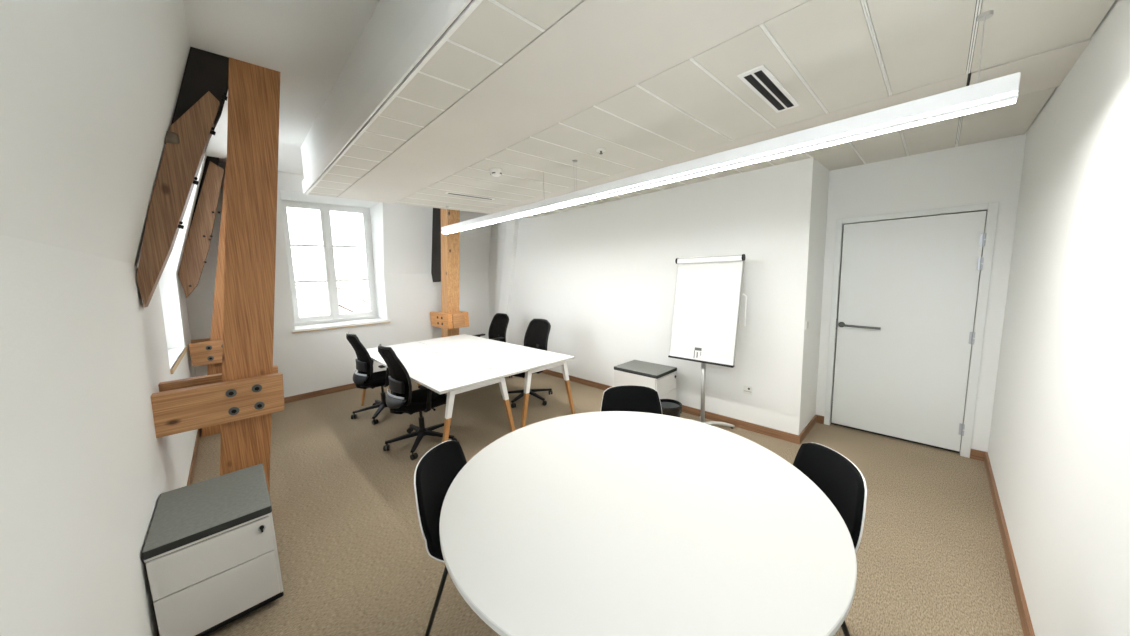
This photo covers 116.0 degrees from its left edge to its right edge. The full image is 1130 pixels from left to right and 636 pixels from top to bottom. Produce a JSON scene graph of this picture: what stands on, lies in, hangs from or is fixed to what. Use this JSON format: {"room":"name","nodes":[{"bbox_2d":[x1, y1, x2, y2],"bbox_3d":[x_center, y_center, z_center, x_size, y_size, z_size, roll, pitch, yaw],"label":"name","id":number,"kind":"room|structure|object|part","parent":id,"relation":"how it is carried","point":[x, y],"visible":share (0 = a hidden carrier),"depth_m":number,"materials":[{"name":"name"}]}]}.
{"room":"office","nodes":[
{"label":"office","id":0,"kind":"room"},
{"bbox_2d":[0,0,206,635],"bbox_3d":[-2.339,-0.022,1.921,0.750,3.060,7.800,-9,10,-43],"label":"wall","id":1,"kind":"structure","parent":0,"point":[89,89],"depth_m":1.07,"materials":[{"name":"white paint"}]},
{"bbox_2d":[167,347,186,373],"bbox_3d":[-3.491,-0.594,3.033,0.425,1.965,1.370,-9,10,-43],"label":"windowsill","id":2,"kind":"structure","parent":1,"relation":"in","point":[175,355],"depth_m":3.17,"materials":[{"name":"white paint"}]},
{"bbox_2d":[157,428,201,635],"bbox_3d":[-2.242,1.467,2.017,0.014,0.078,6.556,-9,10,-43],"label":"baseboard","id":3,"kind":"structure","parent":1,"relation":"attached to","point":[193,462],"depth_m":3.29,"materials":[{"name":"brown wood"}]},
{"bbox_2d":[183,0,379,174],"bbox_3d":[-0.853,-1.873,3.383,6.200,0.150,8.100,-9,10,-43],"label":"ceiling","id":4,"kind":"structure","parent":0,"point":[310,43],"depth_m":2.06,"materials":[{"name":"white paint"}]},
{"bbox_2d":[186,163,491,396],"bbox_3d":[-3.044,-0.486,5.813,5.150,3.060,1.080,-9,10,-43],"label":"wall","id":5,"kind":"structure","parent":0,"point":[407,293],"depth_m":5.58,"materials":[{"name":"white paint"}]},
{"bbox_2d":[284,383,355,403],"bbox_3d":[-3.016,1.016,5.801,4.133,0.082,0.018,-9,10,-43],"label":"baseboard","id":6,"kind":"structure","parent":5,"relation":"attached to","point":[348,386],"depth_m":5.21,"materials":[{"name":"brown wood"}]},
{"bbox_2d":[281,200,390,332],"bbox_3d":[-3.558,-0.807,5.433,1.278,1.874,0.644,-9,10,-43],"label":"window","id":7,"kind":"structure","parent":5,"relation":"in","point":[335,320],"depth_m":5.51,"materials":[{"name":"white paint"}]},
{"bbox_3d":[-3.498,0.101,5.516,1.278,0.047,0.558,-9,10,-43],"label":"sill","id":8,"kind":"part","parent":7,"relation":"part of","materials":[{"name":"white paint"}]},
{"bbox_2d":[300,0,434,177],"bbox_3d":[-0.979,-1.394,1.889,0.048,0.420,5.040,-9,10,-43],"label":"wall","id":9,"kind":"structure","parent":0,"point":[391,22],"depth_m":2.03,"materials":[{"name":"white paint"}]},
{"bbox_2d":[302,0,471,193],"bbox_3d":[-0.999,-1.195,1.889,0.024,0.126,5.040,-9,10,-43],"label":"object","id":10,"kind":"structure","parent":9,"relation":"attached to","point":[441,14],"depth_m":1.67,"materials":[{"name":"white paint"}]},
{"bbox_2d":[192,373,1023,635],"bbox_3d":[-0.782,1.316,3.748,6.300,0.150,8.100,-9,10,-43],"label":"floor","id":11,"kind":"structure","parent":0,"point":[354,559],"depth_m":2.36,"materials":[{"name":"brown carpet"}]},
{"bbox_2d":[178,156,226,436],"bbox_3d":[-3.890,-0.240,4.079,0.775,3.060,0.409,-9,10,-43],"label":"wooden beam","id":12,"kind":"structure","parent":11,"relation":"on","point":[206,351],"depth_m":3.83,"materials":[{"name":"brown wood"}]},
{"bbox_3d":[-3.895,-0.241,4.085,0.775,3.060,0.235,-9,10,-43],"label":"post","id":13,"kind":"part","parent":12,"relation":"part of","materials":[{"name":"brown wood"}]},
{"bbox_2d":[136,47,284,491],"bbox_3d":[-2.208,-0.078,2.334,0.815,3.060,0.409,-9,10,-43],"label":"wooden beam","id":14,"kind":"structure","parent":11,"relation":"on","point":[242,398],"depth_m":2.25,"materials":[{"name":"brown wood"}]},
{"bbox_3d":[-2.149,-0.088,2.399,0.637,3.060,0.235,-9,10,-43],"label":"post","id":15,"kind":"part","parent":14,"relation":"part of","materials":[{"name":"brown wood"}]},
{"bbox_2d":[142,464,283,635],"bbox_3d":[-1.846,1.230,1.898,0.431,0.550,0.606,-9,10,-43],"label":"drawer pedestal","id":16,"kind":"object","parent":11,"relation":"on","point":[210,553],"visible":1,"depth_m":1.71,"materials":[{"name":"white metal"}]},
{"bbox_2d":[142,464,271,559],"bbox_3d":[-1.858,0.978,1.870,0.431,0.042,0.596,-9,10,-43],"label":"cushion","id":17,"kind":"object","parent":16,"relation":"on","point":[183,517],"depth_m":1.78,"materials":[{"name":"grey fabric"}]},
{"bbox_3d":[-1.661,1.127,1.678,0.411,0.183,0.018,-9,10,-43],"label":"drawer","id":18,"kind":"part","parent":16,"relation":"part of","materials":[{"name":"white"}]},
{"bbox_3d":[-1.653,1.344,1.705,0.411,0.244,0.018,-9,10,-43],"label":"drawer","id":19,"kind":"part","parent":16,"relation":"part of","materials":[{"name":"white"}]},
{"bbox_2d":[346,332,389,424],"bbox_3d":[-2.314,0.672,4.415,0.696,1.062,0.710,5,10,43],"label":"office chair","id":20,"kind":"object","parent":11,"relation":"on","point":[365,378],"visible":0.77,"depth_m":4.17,"materials":[{"name":"black plastic"}]},
{"bbox_3d":[-2.461,0.459,4.190,0.475,0.575,0.167,5,10,43],"label":"frame","id":21,"kind":"part","parent":20,"relation":"part of","materials":[{"name":"black plastic"}]},
{"bbox_3d":[-2.448,1.117,4.366,0.313,0.060,0.056,-5,8,-25],"label":"leg","id":22,"kind":"part","parent":20,"relation":"part of","materials":[{"name":"black plastic"}]},
{"bbox_3d":[-2.274,0.755,4.419,0.499,0.094,0.496,5,10,43],"label":"seat","id":23,"kind":"part","parent":20,"relation":"part of","materials":[{"name":"black fabric"}]},
{"bbox_3d":[-2.253,1.124,4.261,0.056,0.060,0.313,-3,7,-7],"label":"leg","id":24,"kind":"part","parent":20,"relation":"part of","materials":[{"name":"black plastic"}]},
{"bbox_3d":[-2.175,0.702,4.264,0.233,0.266,0.073,5,10,43],"label":"armrest","id":25,"kind":"part","parent":20,"relation":"part of","materials":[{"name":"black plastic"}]},
{"bbox_2d":[378,344,456,459],"bbox_3d":[-1.494,0.749,3.583,0.696,1.062,0.710,5,10,44],"label":"office chair","id":26,"kind":"object","parent":11,"relation":"on","point":[402,399],"visible":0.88,"depth_m":3.36,"materials":[{"name":"black plastic"}]},
{"bbox_3d":[-1.645,0.536,3.362,0.475,0.575,0.167,5,10,44],"label":"frame","id":27,"kind":"part","parent":26,"relation":"part of","materials":[{"name":"black plastic"}]},
{"bbox_3d":[-1.630,1.194,3.538,0.313,0.060,0.056,-5,8,-24],"label":"leg","id":28,"kind":"part","parent":26,"relation":"part of","materials":[{"name":"black plastic"}]},
{"bbox_3d":[-1.585,1.166,3.752,0.056,0.060,0.313,-8,10,-42],"label":"leg","id":29,"kind":"part","parent":26,"relation":"part of","materials":[{"name":"black plastic"}]},
{"bbox_3d":[-1.438,1.201,3.428,0.056,0.060,0.313,-3,7,-6],"label":"leg","id":30,"kind":"part","parent":26,"relation":"part of","materials":[{"name":"black plastic"}]},
{"bbox_3d":[-1.454,0.833,3.587,0.499,0.094,0.496,5,10,44],"label":"seat","id":31,"kind":"part","parent":26,"relation":"part of","materials":[{"name":"black fabric"}]},
{"bbox_3d":[-1.358,0.779,3.429,0.233,0.266,0.073,5,10,44],"label":"armrest","id":32,"kind":"part","parent":26,"relation":"part of","materials":[{"name":"black plastic"}]},
{"bbox_3d":[-1.366,1.155,3.776,0.056,0.060,0.313,2,8,30],"label":"leg","id":33,"kind":"part","parent":26,"relation":"part of","materials":[{"name":"black plastic"}]},
{"bbox_3d":[-1.275,1.177,3.575,0.313,0.060,0.056,0,7,12],"label":"leg","id":34,"kind":"part","parent":26,"relation":"part of","materials":[{"name":"black plastic"}]},
{"bbox_2d":[361,342,516,441],"bbox_3d":[-1.625,0.847,4.118,0.819,0.743,2.540,-9,10,-43],"label":"desk","id":35,"kind":"object","parent":11,"relation":"on","point":[441,371],"visible":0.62,"depth_m":3.51,"materials":[{"name":"white laminate"}]},
{"bbox_3d":[-0.990,0.744,3.037,0.094,0.225,0.050,-9,10,-43],"label":"leg","id":36,"kind":"part","parent":35,"relation":"part of","materials":[{"name":"white"}]},
{"bbox_3d":[-0.595,0.684,3.410,0.088,0.225,0.050,-9,10,-43],"label":"leg","id":37,"kind":"part","parent":35,"relation":"part of","materials":[{"name":"white"}]},
{"bbox_2d":[414,440,466,635],"bbox_3d":[-0.417,1.063,1.737,0.508,0.827,0.493,-1,7,10],"label":"shell chair","id":38,"kind":"object","parent":11,"relation":"on","point":[434,473],"visible":0.33,"depth_m":1.66,"materials":[{"name":"black plastic"}]},
{"bbox_3d":[-0.576,1.289,1.592,0.175,0.424,0.028,-5,8,-23],"label":"leg","id":39,"kind":"part","parent":38,"relation":"part of","materials":[{"name":"black metal"}]},
{"bbox_2d":[430,208,468,337],"bbox_3d":[-1.969,-0.539,5.949,0.380,3.060,0.858,-9,10,-43],"label":"frame","id":40,"kind":"object","parent":11,"relation":"on","point":[445,264],"visible":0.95,"depth_m":5.81,"materials":[{"name":"brown wood"}]},
{"bbox_3d":[-1.919,-0.535,5.905,0.210,3.060,0.725,-9,10,-43],"label":"post","id":41,"kind":"part","parent":40,"relation":"part of","materials":[{"name":"brown wood"}]},
{"bbox_2d":[472,313,511,377],"bbox_3d":[-1.191,0.488,5.582,0.710,1.062,0.696,-9,10,-44],"label":"office chair","id":42,"kind":"object","parent":11,"relation":"on","point":[499,323],"visible":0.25,"depth_m":5.76,"materials":[{"name":"black plastic"}]},
{"bbox_3d":[-1.052,0.218,5.741,0.167,0.575,0.475,-9,10,-44],"label":"frame","id":43,"kind":"part","parent":42,"relation":"part of","materials":[{"name":"black plastic"}]},
{"bbox_2d":[417,334,574,427],"bbox_3d":[-1.030,0.757,4.681,0.819,0.743,2.540,-9,10,-43],"label":"desk","id":44,"kind":"object","parent":11,"relation":"on","point":[518,358],"visible":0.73,"depth_m":4.11,"materials":[{"name":"white laminate"}]},
{"bbox_3d":[-0.381,0.651,3.613,0.088,0.225,0.050,-9,10,-43],"label":"leg","id":45,"kind":"part","parent":44,"relation":"part of","materials":[{"name":"white"}]},
{"bbox_3d":[-0.002,0.594,3.971,0.091,0.225,0.050,-9,10,-43],"label":"leg","id":46,"kind":"part","parent":44,"relation":"part of","materials":[{"name":"white"}]},
{"bbox_2d":[507,319,552,407],"bbox_3d":[-0.496,0.575,4.702,0.696,1.062,0.710,5,10,44],"label":"office chair","id":47,"kind":"object","parent":11,"relation":"on","point":[538,330],"visible":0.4,"depth_m":4.82,"materials":[{"name":"black plastic"}]},
{"bbox_3d":[-0.687,1.002,4.817,0.313,0.060,0.056,0,7,12],"label":"leg","id":48,"kind":"part","parent":47,"relation":"part of","materials":[{"name":"black plastic"}]},
{"bbox_3d":[-0.596,1.024,4.617,0.056,0.060,0.313,2,8,30],"label":"leg","id":49,"kind":"part","parent":47,"relation":"part of","materials":[{"name":"black plastic"}]},
{"bbox_3d":[-0.376,1.014,4.640,0.056,0.060,0.313,-8,10,-42],"label":"leg","id":50,"kind":"part","parent":47,"relation":"part of","materials":[{"name":"black plastic"}]},
{"bbox_3d":[-0.361,0.305,4.863,0.475,0.575,0.167,5,10,44],"label":"frame","id":51,"kind":"part","parent":47,"relation":"part of","materials":[{"name":"black plastic"}]},
{"bbox_3d":[-0.332,0.986,4.855,0.313,0.060,0.056,-5,8,-24],"label":"leg","id":52,"kind":"part","parent":47,"relation":"part of","materials":[{"name":"black plastic"}]},
{"bbox_2d":[601,385,661,413],"bbox_3d":[0.477,0.943,2.458,0.493,0.827,0.508,-1,7,6],"label":"shell chair","id":53,"kind":"object","parent":11,"relation":"on","point":[633,398],"visible":0.26,"depth_m":2.62,"materials":[{"name":"black plastic"}]},
{"bbox_2d":[614,360,676,399],"bbox_3d":[0.955,0.849,4.197,0.431,0.550,0.606,-9,10,-43],"label":"drawer pedestal","id":54,"kind":"object","parent":11,"relation":"on","point":[662,378],"visible":0.59,"depth_m":4.04,"materials":[{"name":"white"}]},
{"bbox_2d":[614,360,676,378],"bbox_3d":[0.943,0.596,4.169,0.431,0.042,0.596,-9,10,-43],"label":"cushion","id":55,"kind":"object","parent":54,"relation":"on","point":[636,368],"depth_m":4.07,"materials":[{"name":"grey fabric"}]},
{"bbox_3d":[1.141,0.745,3.976,0.411,0.183,0.018,-9,10,-43],"label":"drawer","id":56,"kind":"part","parent":54,"relation":"part of","materials":[{"name":"white"}]},
{"bbox_3d":[1.148,0.962,4.004,0.411,0.244,0.018,-9,10,-43],"label":"drawer","id":57,"kind":"part","parent":54,"relation":"part of","materials":[{"name":"white"}]},
{"bbox_2d":[439,411,856,635],"bbox_3d":[0.292,1.096,1.637,1.600,0.740,1.600,-9,10,-43],"label":"round table","id":58,"kind":"object","parent":11,"relation":"on","point":[604,523],"visible":1,"depth_m":1.25,"materials":[{"name":"white laminate"}]},
{"bbox_2d":[660,399,681,416],"bbox_3d":[1.068,1.034,3.671,0.284,0.306,0.284,-9,10,-43],"label":"waste bin","id":59,"kind":"object","parent":11,"relation":"on","point":[670,407],"visible":0.35,"depth_m":3.59,"materials":[{"name":"grey plastic"}]},
{"bbox_2d":[668,254,746,428],"bbox_3d":[1.415,0.279,3.597,0.522,1.799,0.738,-9,10,-43],"label":"easel","id":60,"kind":"object","parent":11,"relation":"on","point":[708,289],"visible":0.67,"depth_m":3.57,"materials":[{"name":"grey plastic"}]},
{"bbox_3d":[1.354,0.378,3.606,0.016,0.089,0.080,-9,10,-43],"label":"badge plate","id":61,"kind":"part","parent":60,"relation":"part of","materials":[{"name":"white metal"}]},
{"bbox_2d":[668,355,733,367],"bbox_3d":[1.367,0.438,3.597,0.043,0.017,0.678,-9,10,-43],"label":"tray","id":62,"kind":"object","parent":60,"relation":"on","point":[690,358],"depth_m":3.55,"materials":[{"name":"black metal"}]},
{"bbox_3d":[1.367,0.405,3.594,0.012,0.047,0.666,-9,10,-43],"label":"rail","id":63,"kind":"part","parent":60,"relation":"part of","materials":[{"name":"black"}]},
{"bbox_3d":[1.420,-0.084,3.599,0.199,1.012,0.674,-9,10,-43],"label":"rail","id":64,"kind":"part","parent":60,"relation":"part of","materials":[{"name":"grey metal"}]},
{"bbox_3d":[1.629,1.122,3.716,0.306,0.076,0.043,-2,7,1],"label":"leg","id":65,"kind":"part","parent":60,"relation":"part of","materials":[{"name":"grey"}]},
{"bbox_3d":[1.704,-0.078,3.364,0.054,0.308,0.050,-9,10,-43],"label":"arm","id":66,"kind":"part","parent":60,"relation":"part of","materials":[{"name":"white metal"}]},
{"bbox_2d":[793,442,866,635],"bbox_3d":[1.006,1.029,1.630,0.508,0.827,0.493,-1,7,4],"label":"shell chair","id":67,"kind":"object","parent":11,"relation":"on","point":[838,478],"visible":0.21,"depth_m":1.54,"materials":[{"name":"black plastic"}]},
{"bbox_3d":[1.136,1.249,1.452,0.175,0.424,0.028,3,9,36],"label":"leg","id":68,"kind":"part","parent":67,"relation":"part of","materials":[{"name":"black metal"}]},
{"bbox_2d":[488,157,829,434],"bbox_3d":[0.519,-0.599,5.763,1.248,3.060,6.060,-9,10,-43],"label":"wall","id":69,"kind":"structure","parent":0,"point":[603,276],"depth_m":3.93,"materials":[{"name":"white paint"}]},
{"bbox_2d":[494,218,518,342],"bbox_3d":[-1.122,-0.637,6.508,0.097,3.060,1.195,-9,10,-43],"label":"trim","id":70,"kind":"structure","parent":69,"relation":"attached to","point":[507,230],"depth_m":6.38,"materials":[{"name":"white paint"}]},
{"bbox_2d":[541,369,800,444],"bbox_3d":[0.352,0.970,5.267,0.014,0.082,5.394,-9,10,-43],"label":"baseboard","id":71,"kind":"structure","parent":69,"relation":"attached to","point":[782,435],"depth_m":3.81,"materials":[{"name":"brown wood"}]},
{"bbox_2d":[743,385,751,394],"bbox_3d":[1.875,0.739,3.622,0.010,0.084,0.084,-9,10,-43],"label":"wall outlet","id":72,"kind":"object","parent":69,"relation":"attached to","point":[746,389],"visible":1,"depth_m":3.62,"materials":[{"name":"white plastic"}]},
{"bbox_2d":[805,320,808,329],"bbox_3d":[2.221,0.064,3.240,0.080,0.084,0.013,-9,10,-43],"label":"light switch","id":73,"kind":"object","parent":69,"relation":"attached to","point":[806,321],"visible":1,"depth_m":3.22,"materials":[{"name":"white plastic"}]},
{"bbox_2d":[799,415,816,443],"bbox_3d":[2.457,1.114,3.564,0.668,0.082,0.014,-9,10,-43],"label":"baseboard","id":74,"kind":"structure","parent":69,"relation":"attached to","point":[803,434],"depth_m":3.53,"materials":[{"name":"brown wood"}]},
{"bbox_2d":[816,131,1026,451],"bbox_3d":[3.441,-0.375,3.198,0.580,3.060,1.700,-9,10,-43],"label":"wall","id":75,"kind":"structure","parent":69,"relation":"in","point":[986,171],"depth_m":2.93,"materials":[{"name":"white paint"}]},
{"bbox_2d":[816,415,823,423],"bbox_3d":[2.720,1.080,3.759,0.014,0.082,0.064,-9,10,-43],"label":"baseboard","id":76,"kind":"structure","parent":75,"relation":"attached to","point":[820,419],"depth_m":3.75,"materials":[{"name":"brown wood"}]},
{"bbox_2d":[824,202,998,457],"bbox_3d":[3.080,0.106,3.261,0.160,2.115,1.019,-9,10,-43],"label":"door","id":77,"kind":"structure","parent":75,"relation":"attached to","point":[909,300],"depth_m":3.18,"materials":[{"name":"white paint"}]},
{"bbox_3d":[2.852,0.078,3.428,0.064,0.054,0.325,-9,10,-43],"label":"handle","id":78,"kind":"part","parent":77,"relation":"part of","materials":[{"name":"grey metal"}]},
{"bbox_2d":[970,449,987,460],"bbox_3d":[3.478,1.154,2.969,0.014,0.082,0.093,-9,10,-43],"label":"baseboard","id":79,"kind":"structure","parent":75,"relation":"attached to","point":[974,454],"depth_m":2.97,"materials":[{"name":"brown wood"}]},
{"bbox_2d":[305,0,1115,217],"bbox_3d":[0.346,-1.359,3.164,3.720,0.054,5.040,-9,10,-43],"label":"ceiling","id":80,"kind":"structure","parent":0,"point":[525,89],"depth_m":1.78,"materials":[{"name":"tile"}]},
{"bbox_2d":[445,192,493,199],"bbox_3d":[-1.076,-1.393,4.040,0.610,0.010,0.060,-9,10,-43],"label":"ceiling vent","id":81,"kind":"object","parent":80,"relation":"in","point":[445,192],"visible":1,"depth_m":4.01,"materials":[{"name":"white metal"}]},
{"bbox_2d":[490,168,501,176],"bbox_3d":[-0.603,-1.270,3.091,0.110,0.050,0.110,-9,10,-43],"label":"smoke detector","id":82,"kind":"object","parent":80,"relation":"attached to","point":[496,172],"visible":1,"depth_m":3.05,"materials":[{"name":"white plastic"}]},
{"bbox_2d":[596,148,605,154],"bbox_3d":[0.273,-1.257,2.673,0.076,0.030,0.076,-9,10,-43],"label":"sprinkler head","id":83,"kind":"object","parent":80,"relation":"attached to","point":[600,150],"visible":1,"depth_m":2.66},
{"bbox_3d":[0.272,-1.268,2.671,0.076,0.008,0.076,-9,10,-43],"label":"sprinkler plate","id":84,"kind":"part","parent":83,"relation":"part of","materials":[{"name":"white"}]},
{"bbox_2d":[441,10,1020,233],"bbox_3d":[0.018,-1.131,2.995,0.065,0.342,4.760,-9,10,-43],"label":"pendant light","id":85,"kind":"object","parent":80,"relation":"hanging from","point":[1001,91],"visible":1,"depth_m":1.74,"materials":[{"name":"white metal"}]},
{"bbox_2d":[445,99,1015,233],"bbox_3d":[0.023,-0.971,3.015,0.052,0.010,4.756,-9,10,-43],"label":"diffuser","id":86,"kind":"object","parent":85,"relation":"attached to","point":[978,105],"depth_m":1.83,"materials":[{"name":"white plastic"}]},
{"bbox_2d":[737,64,798,112],"bbox_3d":[1.089,-1.192,1.864,0.610,0.010,0.116,-9,10,-43],"label":"ceiling vent","id":87,"kind":"object","parent":80,"relation":"in","point":[759,79],"visible":1,"depth_m":1.82,"materials":[{"name":"white metal"}]},
{"bbox_2d":[988,0,1129,635],"bbox_3d":[1.613,0.005,0.653,5.620,3.060,0.510,-9,10,-43],"label":"wall","id":88,"kind":"structure","parent":0,"point":[1059,445],"depth_m":1.39,"materials":[{"name":"white paint"}]},
{"bbox_2d":[984,452,1034,635],"bbox_3d":[1.769,1.421,1.298,4.796,0.082,0.014,-9,10,-43],"label":"baseboard","id":89,"kind":"structure","parent":88,"relation":"attached to","point":[1024,615],"depth_m":1.91,"materials":[{"name":"brown wood"}]},
{"label":"outside","id":90,"kind":"structure","parent":0,"visible":0},
{"bbox_2d":[294,271,366,285],"bbox_3d":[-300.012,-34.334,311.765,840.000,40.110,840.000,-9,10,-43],"label":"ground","id":91,"kind":"structure","parent":90,"point":[299,275],"depth_m":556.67,"materials":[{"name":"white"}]},
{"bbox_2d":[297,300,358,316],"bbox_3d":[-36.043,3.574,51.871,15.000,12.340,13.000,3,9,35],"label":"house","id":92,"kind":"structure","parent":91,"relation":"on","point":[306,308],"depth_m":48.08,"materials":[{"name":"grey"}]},
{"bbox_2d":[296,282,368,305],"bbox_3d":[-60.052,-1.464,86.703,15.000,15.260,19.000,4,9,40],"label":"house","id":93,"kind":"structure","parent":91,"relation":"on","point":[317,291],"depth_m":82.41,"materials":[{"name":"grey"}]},
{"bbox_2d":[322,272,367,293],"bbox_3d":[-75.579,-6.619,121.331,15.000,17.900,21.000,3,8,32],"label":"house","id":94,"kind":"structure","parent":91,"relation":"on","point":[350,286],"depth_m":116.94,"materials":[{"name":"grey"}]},
{"bbox_2d":[359,304,369,311],"bbox_3d":[-32.805,0.198,71.334,15.000,13.980,13.000,-5,8,-26],"label":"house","id":95,"kind":"structure","parent":91,"relation":"on","point":[365,308],"depth_m":63.21,"materials":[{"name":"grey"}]},
{"bbox_2d":[361,291,368,300],"bbox_3d":[-48.304,-4.143,106.064,17.000,14.980,15.000,0,8,18],"label":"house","id":96,"kind":"structure","parent":91,"relation":"on","point":[364,296],"depth_m":101.25,"materials":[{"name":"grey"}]}
]}

